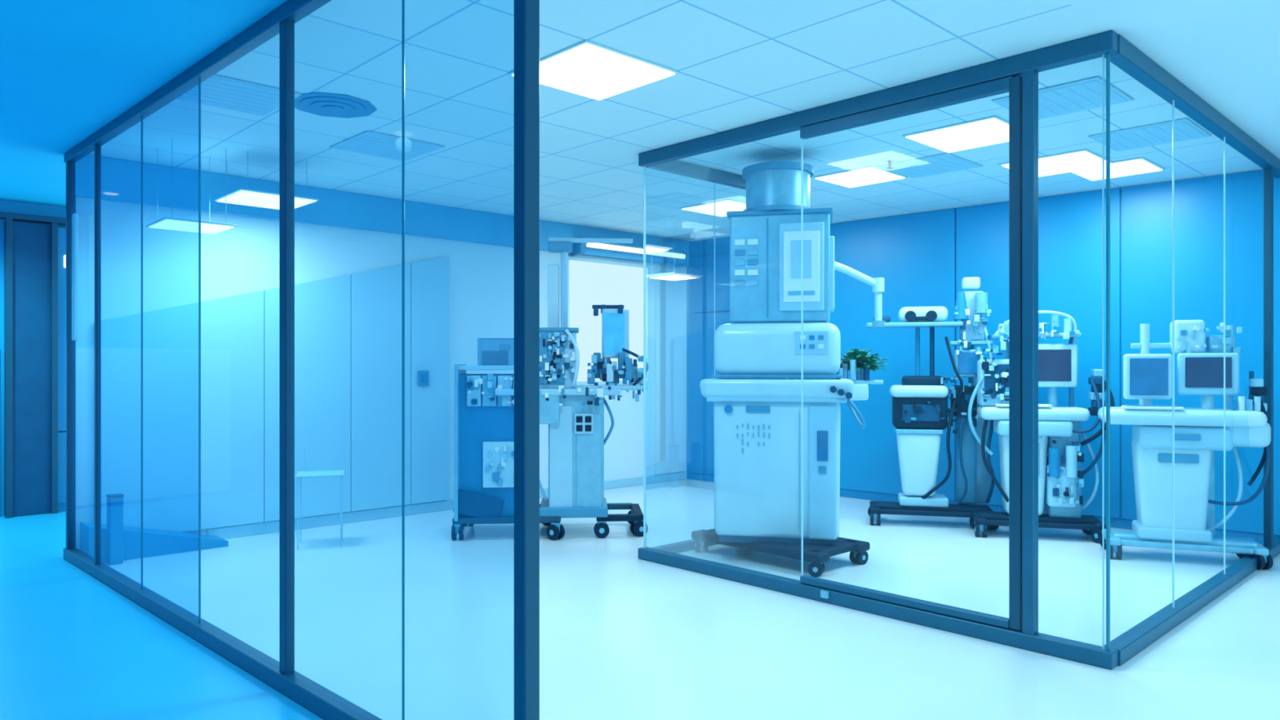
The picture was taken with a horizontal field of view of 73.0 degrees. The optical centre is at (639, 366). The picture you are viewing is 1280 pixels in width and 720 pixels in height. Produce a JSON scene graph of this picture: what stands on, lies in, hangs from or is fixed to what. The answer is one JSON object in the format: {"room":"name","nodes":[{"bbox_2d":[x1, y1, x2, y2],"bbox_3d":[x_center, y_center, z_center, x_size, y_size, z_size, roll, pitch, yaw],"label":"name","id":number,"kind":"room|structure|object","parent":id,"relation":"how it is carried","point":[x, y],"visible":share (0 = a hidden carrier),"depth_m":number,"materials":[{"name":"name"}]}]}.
{"room":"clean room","nodes":[
{"label":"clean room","id":0,"kind":"room"},
{"bbox_2d":[0,200,66,516],"bbox_3d":[-6.963,-0.075,6.711,6.600,2.850,0.100,0,0,-44],"label":"wall","id":1,"kind":"structure","parent":0,"point":[5,206],"depth_m":7.81,"materials":[{"name":"blue paint"}]},
{"bbox_2d":[0,0,288,207],"bbox_3d":[-2.660,-1.550,3.223,8.000,0.100,17.992,0,0,-44],"label":"ceiling","id":2,"kind":"structure","parent":0,"point":[69,68],"depth_m":4.26,"materials":[{"name":"paint"}]},
{"bbox_2d":[156,147,157,220],"bbox_3d":[-3.308,-1.234,5.925,0.004,0.528,0.004,0,0,-44],"label":"wire","id":3,"kind":"object","parent":2,"relation":"hanging from","point":[157,148],"visible":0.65,"depth_m":5.92,"materials":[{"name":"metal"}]},
{"bbox_2d":[171,138,172,217],"bbox_3d":[-3.075,-1.234,5.683,0.004,0.528,0.004,0,0,-44],"label":"wire","id":4,"kind":"object","parent":2,"relation":"hanging from","point":[171,139],"visible":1,"depth_m":5.68,"materials":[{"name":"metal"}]},
{"bbox_2d":[146,217,237,226],"bbox_3d":[-3.070,-0.964,5.920,0.450,0.010,0.450,0,0,-44],"label":"ceiling light panel","id":5,"kind":"object","parent":4,"relation":"hanging from","point":[164,218],"visible":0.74,"depth_m":5.76,"materials":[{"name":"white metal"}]},
{"bbox_2d":[148,219,234,234],"bbox_3d":[-3.070,-0.956,5.920,0.420,0.008,0.420,0,0,-44],"label":"diffuser","id":6,"kind":"object","parent":5,"relation":"attached to","point":[171,224],"visible":1,"depth_m":5.89,"materials":[{"name":"white plastic"}]},
{"bbox_2d":[63,0,331,162],"bbox_3d":[-2.178,-1.466,4.296,5.172,0.063,0.062,0,0,44],"label":"rail","id":7,"kind":"object","parent":2,"relation":"attached to","point":[295,11],"visible":0.86,"depth_m":4.23,"materials":[{"name":"blue metal"}]},
{"bbox_2d":[208,155,209,222],"bbox_3d":[-3.065,-1.234,6.157,0.004,0.528,0.004,0,0,-44],"label":"wire","id":8,"kind":"object","parent":2,"relation":"hanging from","point":[209,156],"visible":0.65,"depth_m":6.16,"materials":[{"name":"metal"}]},
{"bbox_2d":[225,147,226,223],"bbox_3d":[-2.833,-1.234,5.915,0.004,0.528,0.004,0,0,-44],"label":"wire","id":9,"kind":"object","parent":2,"relation":"hanging from","point":[225,148],"visible":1,"depth_m":5.91,"materials":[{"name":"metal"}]},
{"bbox_2d":[226,161,226,194],"bbox_3d":[-3.014,-1.359,6.307,0.004,0.278,0.004,0,0,-44],"label":"wire","id":10,"kind":"object","parent":2,"relation":"hanging from","point":[226,162],"visible":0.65,"depth_m":6.30,"materials":[{"name":"metal"}]},
{"bbox_2d":[511,43,675,100],"bbox_3d":[-0.237,-1.486,4.400,0.590,0.008,0.590,0,0,-44],"label":"ceiling light","id":11,"kind":"object","parent":2,"relation":"in","point":[587,70],"visible":1,"depth_m":4.37,"materials":[{"name":"white plastic"}]},
{"bbox_2d":[681,200,746,217],"bbox_3d":[0.800,-1.486,8.150,0.580,0.008,0.580,0,0,-44],"label":"ceiling light","id":12,"kind":"object","parent":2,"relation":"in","point":[721,207],"visible":0.7,"depth_m":8.11,"materials":[{"name":"white plastic"}]},
{"bbox_2d":[814,167,904,187],"bbox_3d":[1.735,-1.486,6.820,0.500,0.008,0.500,0,0,-44],"label":"ceiling light","id":13,"kind":"object","parent":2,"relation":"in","point":[870,175],"visible":1,"depth_m":6.80,"materials":[{"name":"white plastic"}]},
{"bbox_2d":[906,118,1008,152],"bbox_3d":[2.130,-1.486,5.590,0.580,0.008,0.580,0,0,-44],"label":"ceiling light","id":14,"kind":"object","parent":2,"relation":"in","point":[991,131],"visible":0.76,"depth_m":5.57,"materials":[{"name":"white plastic"}]},
{"bbox_2d":[1001,151,1111,177],"bbox_3d":[3.080,-1.486,6.380,0.580,0.008,0.580,0,0,-44],"label":"ceiling light","id":15,"kind":"object","parent":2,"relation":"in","point":[1064,163],"visible":0.76,"depth_m":6.31,"materials":[{"name":"white plastic"}]},
{"bbox_2d":[1070,159,1162,181],"bbox_3d":[3.600,-1.486,6.550,0.500,0.008,0.500,0,0,-44],"label":"ceiling light","id":16,"kind":"object","parent":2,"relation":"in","point":[1137,166],"visible":0.94,"depth_m":6.52,"materials":[{"name":"white plastic"}]},
{"bbox_2d":[75,196,686,550],"bbox_3d":[-1.753,-0.075,8.271,6.288,2.850,0.155,0,0,-43],"label":"wall","id":17,"kind":"structure","parent":0,"point":[348,328],"depth_m":7.03,"materials":[{"name":"blue paint"}]},
{"bbox_2d":[74,154,688,266],"bbox_3d":[-1.702,-1.349,8.217,6.248,0.298,0.060,0,0,-43],"label":"trim","id":18,"kind":"structure","parent":17,"relation":"attached to","point":[121,179],"depth_m":7.35,"materials":[{"name":"blue paint"}]},
{"bbox_2d":[417,370,429,386],"bbox_3d":[-1.982,0.105,7.924,0.110,0.140,0.029,0,0,-43],"label":"wall switch","id":19,"kind":"object","parent":17,"relation":"attached to","point":[423,375],"depth_m":7.91,"materials":[{"name":"blue plastic"}]},
{"bbox_2d":[207,471,686,538],"bbox_3d":[-1.399,1.304,8.537,5.368,0.088,0.012,0,0,-43],"label":"baseboard","id":20,"kind":"structure","parent":17,"relation":"attached to","point":[364,515],"depth_m":7.60,"materials":[{"name":"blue plastic"}]},
{"bbox_2d":[568,256,649,385],"bbox_3d":[-0.347,-0.480,9.486,1.220,1.360,0.071,0,0,-43],"label":"x-ray lightbox","id":21,"kind":"object","parent":17,"relation":"attached to","point":[591,282],"visible":0.63,"depth_m":9.35,"materials":[{"name":"white plastic"}]},
{"bbox_2d":[571,236,687,266],"bbox_3d":[-0.075,-1.270,9.635,1.620,0.180,0.198,0,0,-43],"label":"light bar","id":22,"kind":"object","parent":17,"relation":"attached to","point":[681,260],"visible":0.87,"depth_m":9.58,"materials":[{"name":"grey plastic"}]},
{"bbox_2d":[654,284,684,474],"bbox_3d":[0.349,0.150,10.183,0.470,2.200,0.020,0,0,-43],"label":"door","id":23,"kind":"structure","parent":17,"relation":"attached to","point":[668,300],"depth_m":10.15,"materials":[{"name":"white paint"}]},
{"bbox_2d":[0,479,1279,719],"bbox_3d":[-0.108,1.400,2.841,22.741,0.100,12.030,0,0,43],"label":"floor","id":24,"kind":"structure","parent":0,"point":[624,636],"depth_m":4.44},
{"bbox_2d":[0,211,66,518],"bbox_3d":[-6.183,-0.013,7.277,2.710,2.725,0.156,0,0,-44],"label":"door","id":25,"kind":"structure","parent":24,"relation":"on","point":[35,253],"depth_m":7.88,"materials":[{"name":"blue plastic"}]},
{"bbox_2d":[63,254,66,267],"bbox_3d":[-5.306,-0.980,8.089,0.140,0.120,0.050,0,0,-44],"label":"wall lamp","id":26,"kind":"object","parent":25,"relation":"attached to","point":[64,255],"depth_m":8.03,"materials":[{"name":"white plastic"}]},
{"bbox_2d":[106,493,124,564],"bbox_3d":[-3.600,1.114,5.930,0.088,0.472,0.088,0,0,44],"label":"waste bin","id":27,"kind":"object","parent":24,"relation":"on","point":[114,501],"visible":1,"depth_m":5.90,"materials":[{"name":"blue plastic"}]},
{"bbox_2d":[80,521,228,563],"bbox_3d":[-3.514,1.220,6.285,0.900,0.260,0.280,0,0,-43],"label":"ramp","id":28,"kind":"object","parent":24,"relation":"on","point":[155,542],"visible":0.86,"depth_m":6.14,"materials":[{"name":"blue"}]},
{"bbox_2d":[62,547,382,719],"bbox_3d":[-2.178,1.312,4.296,5.172,0.073,0.072,0,0,44],"label":"rail","id":29,"kind":"object","parent":24,"relation":"on","point":[322,701],"visible":0.86,"depth_m":3.98,"materials":[{"name":"blue metal"}]},
{"bbox_2d":[66,160,75,549],"bbox_3d":[-3.994,-0.080,6.066,0.050,2.720,0.050,0,0,44],"label":"post","id":30,"kind":"object","parent":29,"relation":"on","point":[70,197],"visible":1,"depth_m":6.05,"materials":[{"name":"metal"}]},
{"bbox_2d":[94,143,101,564],"bbox_3d":[-3.507,-0.080,5.591,0.040,2.720,0.030,0,0,44],"label":"slim post","id":31,"kind":"object","parent":29,"relation":"on","point":[97,147],"visible":1,"depth_m":5.58,"materials":[{"name":"metal"}]},
{"bbox_2d":[141,115,142,589],"bbox_3d":[-2.854,-0.080,4.955,0.006,2.720,0.010,0,0,44],"label":"joint","id":32,"kind":"object","parent":29,"relation":"on","point":[141,116],"visible":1,"depth_m":4.95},
{"bbox_2d":[198,79,200,622],"bbox_3d":[-2.196,-0.080,4.314,0.006,2.720,0.010,0,0,44],"label":"joint","id":33,"kind":"object","parent":29,"relation":"on","point":[199,80],"visible":1,"depth_m":4.31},
{"bbox_2d":[279,19,294,675],"bbox_3d":[-1.473,-0.080,3.609,0.062,2.720,0.040,0,0,44],"label":"post","id":34,"kind":"object","parent":29,"relation":"on","point":[286,28],"visible":1,"depth_m":3.59,"materials":[{"name":"metal"}]},
{"bbox_2d":[401,0,404,719],"bbox_3d":[-0.811,-0.080,2.963,0.008,2.720,0.008,0,0,-1],"label":"joint","id":35,"kind":"object","parent":29,"relation":"on","point":[402,1],"visible":1,"depth_m":2.96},
{"bbox_2d":[514,0,539,719],"bbox_3d":[-0.326,-0.074,2.491,0.056,2.848,0.055,0,0,44],"label":"end post","id":36,"kind":"object","parent":29,"relation":"on","point":[526,12],"visible":1,"depth_m":2.47,"materials":[{"name":"metal"}]},
{"bbox_3d":[-3.748,-0.080,5.827,0.455,2.720,0.443,0,0,0],"label":"pane","id":37,"kind":"object","parent":29,"relation":"on","visible":0},
{"bbox_2d":[71,213,78,340],"bbox_3d":[-3.785,-0.600,5.793,0.050,0.850,0.030,0,0,44],"label":"door handle","id":38,"kind":"object","parent":37,"relation":"attached to","point":[74,216],"depth_m":5.77,"materials":[{"name":"metal"}]},
{"bbox_2d":[294,448,344,549],"bbox_3d":[-2.420,0.990,6.550,0.340,0.720,0.300,0,0,-17],"label":"metal side table","id":39,"kind":"object","parent":24,"relation":"on","point":[300,474],"visible":1,"depth_m":6.49,"materials":[{"name":"metal"}]},
{"bbox_2d":[451,237,648,540],"bbox_3d":[-0.723,0.141,7.067,1.586,2.418,0.797,0,0,-4],"label":"equipment cart","id":40,"kind":"object","parent":24,"relation":"on","point":[484,403],"visible":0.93,"depth_m":6.83,"materials":[{"name":"metal"}]},
{"bbox_2d":[494,386,620,395],"bbox_3d":[-0.659,0.200,7.037,0.980,0.050,0.560,0,0,-4],"label":"countertop","id":41,"kind":"structure","parent":40,"relation":"on","point":[504,392],"depth_m":6.77,"materials":[{"name":"white plastic"}]},
{"bbox_2d":[591,304,629,385],"bbox_3d":[-0.241,-0.177,7.066,0.302,0.655,0.170,0,0,0],"label":"medical device","id":42,"kind":"object","parent":40,"relation":"on","point":[615,322],"depth_m":7.04,"materials":[{"name":"metal"}]},
{"bbox_2d":[582,385,648,390],"bbox_3d":[-0.208,0.170,7.038,0.520,0.035,0.340,0,0,-4],"label":"tray","id":43,"kind":"object","parent":40,"relation":"on","point":[621,387],"depth_m":6.88,"materials":[{"name":"white plastic"}]},
{"bbox_2d":[608,395,622,400],"bbox_3d":[-0.202,0.230,6.883,0.120,0.079,0.052,0,0,0],"label":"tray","id":44,"kind":"object","parent":40,"relation":"on","point":[611,397],"depth_m":6.87,"materials":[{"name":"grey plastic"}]},
{"bbox_2d":[626,389,643,401],"bbox_3d":[-0.040,0.224,6.889,0.143,0.110,0.059,0,0,0],"label":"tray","id":45,"kind":"object","parent":40,"relation":"on","point":[637,395],"depth_m":6.89,"materials":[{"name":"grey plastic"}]},
{"bbox_2d":[691,160,885,577],"bbox_3d":[1.034,-0.022,6.207,1.259,2.745,1.112,0,0,29],"label":"machine","id":46,"kind":"object","parent":24,"relation":"on","point":[755,391],"visible":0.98,"depth_m":5.88,"materials":[{"name":"white plastic"}]},
{"bbox_2d":[830,235,834,312],"bbox_3d":[1.337,-0.640,6.043,0.040,0.500,0.340,0,0,12],"label":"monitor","id":47,"kind":"object","parent":46,"relation":"on","point":[832,237],"depth_m":5.88,"materials":[{"name":"white plastic"}]},
{"bbox_2d":[836,368,843,378],"bbox_3d":[1.419,0.052,6.137,0.044,0.085,0.044,0,0,-10],"label":"bottle","id":48,"kind":"object","parent":46,"relation":"on","point":[840,371],"depth_m":6.12,"materials":[{"name":"plastic"}]},
{"bbox_2d":[849,360,856,380],"bbox_3d":[1.517,0.022,6.155,0.044,0.145,0.044,0,0,-10],"label":"bottle","id":49,"kind":"object","parent":46,"relation":"on","point":[852,362],"depth_m":6.13,"materials":[{"name":"white plastic"}]},
{"bbox_2d":[856,368,861,379],"bbox_3d":[1.561,0.052,6.193,0.044,0.085,0.044,0,0,-10],"label":"bottle","id":50,"kind":"object","parent":46,"relation":"on","point":[858,372],"depth_m":6.17,"materials":[{"name":"plastic"}]},
{"bbox_2d":[840,347,888,379],"bbox_3d":[1.591,-0.023,6.300,0.438,0.231,0.434,0,0,0],"label":"potted plant","id":51,"kind":"object","parent":46,"relation":"on","point":[861,357],"visible":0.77,"depth_m":6.22,"materials":[{"name":"green plant"}]},
{"bbox_2d":[862,364,869,380],"bbox_3d":[1.616,0.037,6.172,0.044,0.115,0.044,0,0,-10],"label":"bottle","id":52,"kind":"object","parent":46,"relation":"on","point":[865,371],"depth_m":6.15,"materials":[{"name":"blue plastic"}]},
{"bbox_2d":[852,379,883,384],"bbox_3d":[1.552,0.110,6.303,0.340,0.030,0.300,0,0,-10],"label":"shelf","id":53,"kind":"object","parent":46,"relation":"attached to","point":[855,381],"depth_m":6.16,"materials":[{"name":"white plastic"}]},
{"bbox_2d":[866,276,999,529],"bbox_3d":[2.498,0.295,7.455,1.065,2.110,0.528,0,0,14],"label":"cart","id":54,"kind":"object","parent":24,"relation":"on","point":[920,410],"visible":0.83,"depth_m":7.31,"materials":[{"name":"white plastic"}]},
{"bbox_2d":[866,321,963,328],"bbox_3d":[2.364,-0.360,7.484,0.780,0.035,0.340,0,0,14],"label":"tray","id":55,"kind":"object","parent":54,"relation":"on","point":[887,324],"depth_m":7.33,"materials":[{"name":"metal"}]},
{"bbox_2d":[953,348,982,377],"bbox_3d":[2.777,-0.030,7.319,0.220,0.240,0.100,0,0,14],"label":"monitor","id":56,"kind":"object","parent":54,"relation":"on","point":[966,360],"depth_m":7.27,"materials":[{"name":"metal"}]},
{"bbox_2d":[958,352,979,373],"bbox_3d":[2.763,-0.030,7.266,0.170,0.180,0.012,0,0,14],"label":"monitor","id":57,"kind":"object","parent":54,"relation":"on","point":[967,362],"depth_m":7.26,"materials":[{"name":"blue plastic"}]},
{"bbox_2d":[948,341,993,345],"bbox_3d":[2.811,-0.200,7.373,0.340,0.030,0.260,0,0,14],"label":"shelf","id":58,"kind":"object","parent":54,"relation":"attached to","point":[951,343],"depth_m":7.24,"materials":[{"name":"metal"}]},
{"bbox_2d":[974,292,987,313],"bbox_3d":[2.864,-0.535,7.256,0.100,0.170,0.100,0,0,14],"label":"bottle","id":59,"kind":"object","parent":54,"relation":"on","point":[980,298],"depth_m":7.21,"materials":[{"name":"plastic"}]},
{"bbox_2d":[638,30,1279,669],"bbox_3d":[2.394,-0.074,6.246,3.770,2.848,3.093,0,0,-44],"label":"frame","id":60,"kind":"object","parent":24,"relation":"on","point":[1017,75],"visible":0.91,"depth_m":4.29,"materials":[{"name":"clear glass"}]},
{"bbox_2d":[968,310,1115,542],"bbox_3d":[3.179,0.451,6.920,1.068,1.798,0.504,0,0,16],"label":"cart","id":61,"kind":"object","parent":24,"relation":"on","point":[1060,432],"visible":0.86,"depth_m":6.78,"materials":[{"name":"white plastic"}]},
{"bbox_2d":[976,405,1089,421],"bbox_3d":[3.126,0.370,6.912,0.780,0.100,0.440,0,0,16],"label":"shelf","id":62,"kind":"object","parent":61,"relation":"attached to","point":[997,413],"depth_m":6.69,"materials":[{"name":"white plastic"}]},
{"bbox_2d":[991,333,1080,337],"bbox_3d":[3.181,-0.250,6.958,0.620,0.030,0.280,0,0,16],"label":"shelf","id":63,"kind":"object","parent":61,"relation":"attached to","point":[997,335],"depth_m":6.80,"materials":[{"name":"white plastic"}]},
{"bbox_2d":[1038,443,1039,476],"bbox_3d":[3.030,0.730,6.794,0.200,0.260,0.012,0,0,16],"label":"grille","id":64,"kind":"object","parent":61,"relation":"attached to","point":[1038,443],"depth_m":6.76,"materials":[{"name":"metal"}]},
{"bbox_2d":[1038,349,1071,381],"bbox_3d":[3.252,-0.010,6.788,0.250,0.250,0.012,0,0,9],"label":"screen","id":65,"kind":"object","parent":61,"relation":"on","point":[1054,365],"depth_m":6.78,"materials":[{"name":"blue glass"}]},
{"bbox_2d":[1038,343,1077,386],"bbox_3d":[3.269,-0.010,6.829,0.340,0.340,0.080,0,0,9],"label":"monitor","id":66,"kind":"object","parent":61,"relation":"on","point":[1057,362],"depth_m":6.78,"materials":[{"name":"white plastic"}]},
{"bbox_2d":[1045,445,1077,507],"bbox_3d":[3.286,0.850,6.739,0.230,0.480,0.223,0,0,0],"label":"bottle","id":67,"kind":"object","parent":61,"relation":"on","point":[1061,468],"depth_m":6.68,"materials":[{"name":"white plastic"}]},
{"bbox_2d":[1097,320,1273,569],"bbox_3d":[3.797,0.510,6.073,0.999,1.680,0.485,0,0,22],"label":"cart","id":68,"kind":"object","parent":24,"relation":"on","point":[1198,432],"visible":0.88,"depth_m":5.96,"materials":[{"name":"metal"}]},
{"bbox_2d":[1097,406,1267,427],"bbox_3d":[3.774,0.350,6.069,0.960,0.110,0.460,0,0,22],"label":"shelf","id":69,"kind":"object","parent":68,"relation":"attached to","point":[1138,416],"depth_m":5.87,"materials":[{"name":"white plastic"}]},
{"bbox_2d":[1230,399,1236,410],"bbox_3d":[4.000,0.258,5.827,0.036,0.075,0.036,0,0,22],"label":"bottle","id":70,"kind":"object","parent":68,"relation":"on","point":[1233,402],"depth_m":5.81,"materials":[{"name":"blue plastic"}]},
{"bbox_2d":[1238,396,1244,410],"bbox_3d":[4.041,0.247,5.810,0.036,0.095,0.036,0,0,22],"label":"bottle","id":71,"kind":"object","parent":68,"relation":"on","point":[1241,399],"depth_m":5.80,"materials":[{"name":"plastic"}]},
{"bbox_2d":[1246,399,1253,410],"bbox_3d":[4.083,0.258,5.793,0.036,0.075,0.036,0,0,22],"label":"bottle","id":72,"kind":"object","parent":68,"relation":"on","point":[1249,402],"depth_m":5.78,"materials":[{"name":"plastic"}]},
{"bbox_2d":[1253,396,1260,410],"bbox_3d":[4.125,0.247,5.776,0.036,0.095,0.036,0,0,22],"label":"bottle","id":73,"kind":"object","parent":68,"relation":"on","point":[1256,399],"depth_m":5.76,"materials":[{"name":"white plastic"}]},
{"bbox_2d":[88,0,1262,241],"bbox_3d":[0.404,-1.550,6.027,8.824,0.100,8.747,0,0,0],"label":"ceiling","id":74,"kind":"structure","parent":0,"point":[739,63],"depth_m":5.05,"materials":[{"name":"tile"}]},
{"bbox_2d":[176,74,302,115],"bbox_3d":[-2.250,-1.493,4.750,0.560,0.010,0.560,0,0,-44],"label":"ceiling vent","id":75,"kind":"object","parent":74,"relation":"in","point":[217,91],"depth_m":4.75,"materials":[{"name":"metal"}]},
{"bbox_2d":[247,151,248,189],"bbox_3d":[-2.727,-1.359,6.006,0.004,0.278,0.004,0,0,-43],"label":"wire","id":76,"kind":"object","parent":74,"relation":"hanging from","point":[247,151],"visible":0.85,"depth_m":6.01,"materials":[{"name":"metal"}]},
{"bbox_2d":[213,188,319,201],"bbox_3d":[-2.720,-1.214,6.300,0.550,0.010,0.550,0,0,-44],"label":"ceiling light panel","id":77,"kind":"object","parent":76,"relation":"hanging from","point":[240,189],"visible":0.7,"depth_m":6.07,"materials":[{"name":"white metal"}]},
{"bbox_2d":[217,190,316,209],"bbox_3d":[-2.720,-1.206,6.300,0.520,0.008,0.520,0,0,-44],"label":"diffuser","id":78,"kind":"object","parent":77,"relation":"attached to","point":[242,197],"visible":0.76,"depth_m":6.25,"materials":[{"name":"white plastic"}]},
{"bbox_2d":[306,160,306,197],"bbox_3d":[-2.426,-1.359,6.293,0.004,0.278,0.004,0,0,-43],"label":"wire","id":79,"kind":"object","parent":74,"relation":"hanging from","point":[306,161],"visible":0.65,"depth_m":6.29,"materials":[{"name":"metal"}]},
{"bbox_2d":[294,92,377,118],"bbox_3d":[-1.760,-1.487,4.960,0.456,0.022,0.480,0,0,0],"label":"ceiling vent","id":80,"kind":"object","parent":74,"relation":"in","point":[326,104],"visible":0.98,"depth_m":4.92,"materials":[{"name":"blue metal"}]},
{"bbox_2d":[329,130,444,160],"bbox_3d":[-1.720,-1.493,5.880,0.560,0.010,0.560,0,0,-44],"label":"ceiling vent","id":81,"kind":"object","parent":74,"relation":"in","point":[369,143],"depth_m":5.84,"materials":[{"name":"metal"}]},
{"bbox_2d":[507,40,679,97],"bbox_3d":[-0.237,-1.494,4.400,0.620,0.010,0.620,0,0,-44],"label":"ceiling light panel","id":82,"kind":"object","parent":74,"relation":"in","point":[584,42],"depth_m":4.14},
{"bbox_2d":[679,199,746,208],"bbox_3d":[0.800,-1.494,8.150,0.610,0.010,0.610,0,0,-44],"label":"ceiling light panel","id":83,"kind":"object","parent":74,"relation":"in","point":[724,199],"depth_m":7.87,"materials":[{"name":"white plastic"}]},
{"bbox_2d":[812,165,907,178],"bbox_3d":[1.735,-1.494,6.820,0.530,0.010,0.530,0,0,-44],"label":"ceiling light panel","id":84,"kind":"object","parent":74,"relation":"in","point":[872,166],"depth_m":6.63,"materials":[{"name":"white plastic"}]},
{"bbox_2d":[884,160,894,168],"bbox_3d":[1.820,-1.472,6.300,0.070,0.056,0.070,0,0,0],"label":"sprinkler","id":85,"kind":"object","parent":74,"relation":"attached to","point":[889,162],"visible":1,"depth_m":6.29,"materials":[{"name":"white metal"}]},
{"bbox_2d":[875,152,982,177],"bbox_3d":[2.160,-1.493,6.450,0.560,0.010,0.560,0,0,-44],"label":"ceiling vent","id":86,"kind":"object","parent":74,"relation":"in","point":[946,162],"depth_m":6.42,"materials":[{"name":"blue metal"}]},
{"bbox_2d":[902,115,1008,151],"bbox_3d":[2.130,-1.494,5.590,0.610,0.010,0.610,0,0,-44],"label":"ceiling light panel","id":87,"kind":"object","parent":74,"relation":"in","point":[993,117],"depth_m":5.33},
{"bbox_2d":[998,148,1112,168],"bbox_3d":[3.080,-1.494,6.380,0.610,0.010,0.610,0,0,-44],"label":"ceiling light panel","id":88,"kind":"object","parent":74,"relation":"in","point":[1086,150],"depth_m":6.10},
{"bbox_2d":[991,75,1133,119],"bbox_3d":[2.370,-1.493,4.850,0.560,0.010,0.560,0,0,-44],"label":"ceiling vent","id":89,"kind":"object","parent":74,"relation":"in","point":[1086,94],"depth_m":4.80,"materials":[{"name":"metal"}]},
{"bbox_2d":[1071,156,1164,180],"bbox_3d":[3.600,-1.494,6.550,0.530,0.010,0.530,0,0,-44],"label":"ceiling light panel","id":90,"kind":"object","parent":74,"relation":"in","point":[1143,158],"depth_m":6.29,"materials":[{"name":"white plastic"}]},
{"bbox_2d":[1088,117,1211,151],"bbox_3d":[3.300,-1.493,5.600,0.560,0.010,0.560,0,0,-44],"label":"ceiling vent","id":91,"kind":"object","parent":74,"relation":"in","point":[1161,133],"depth_m":5.56,"materials":[{"name":"metal"}]},
{"bbox_2d":[686,168,1275,535],"bbox_3d":[6.487,-0.075,5.028,15.997,2.850,0.120,0,0,43],"label":"wall","id":92,"kind":"structure","parent":0,"point":[700,247],"depth_m":10.10,"materials":[{"name":"blue paint"}]},
{"bbox_2d":[688,472,1279,544],"bbox_3d":[3.885,1.309,7.331,8.948,0.078,0.012,0,0,43],"label":"baseboard","id":93,"kind":"structure","parent":92,"relation":"attached to","point":[1114,522],"depth_m":7.95,"materials":[{"name":"blue laminate"}]},
{"bbox_2d":[689,169,1279,535],"bbox_3d":[3.334,-0.113,7.832,7.422,2.755,0.020,0,0,43],"label":"panelling","id":94,"kind":"object","parent":92,"relation":"attached to","point":[914,255],"visible":0.47,"depth_m":7.46,"materials":[{"name":"blue paint"}]},
{"bbox_2d":[1065,0,1279,159],"bbox_3d":[6.279,-1.550,2.093,12.106,0.100,8.777,0,0,0],"label":"ceiling","id":95,"kind":"structure","parent":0,"point":[1226,52],"depth_m":4.05,"materials":[{"name":"paint"}]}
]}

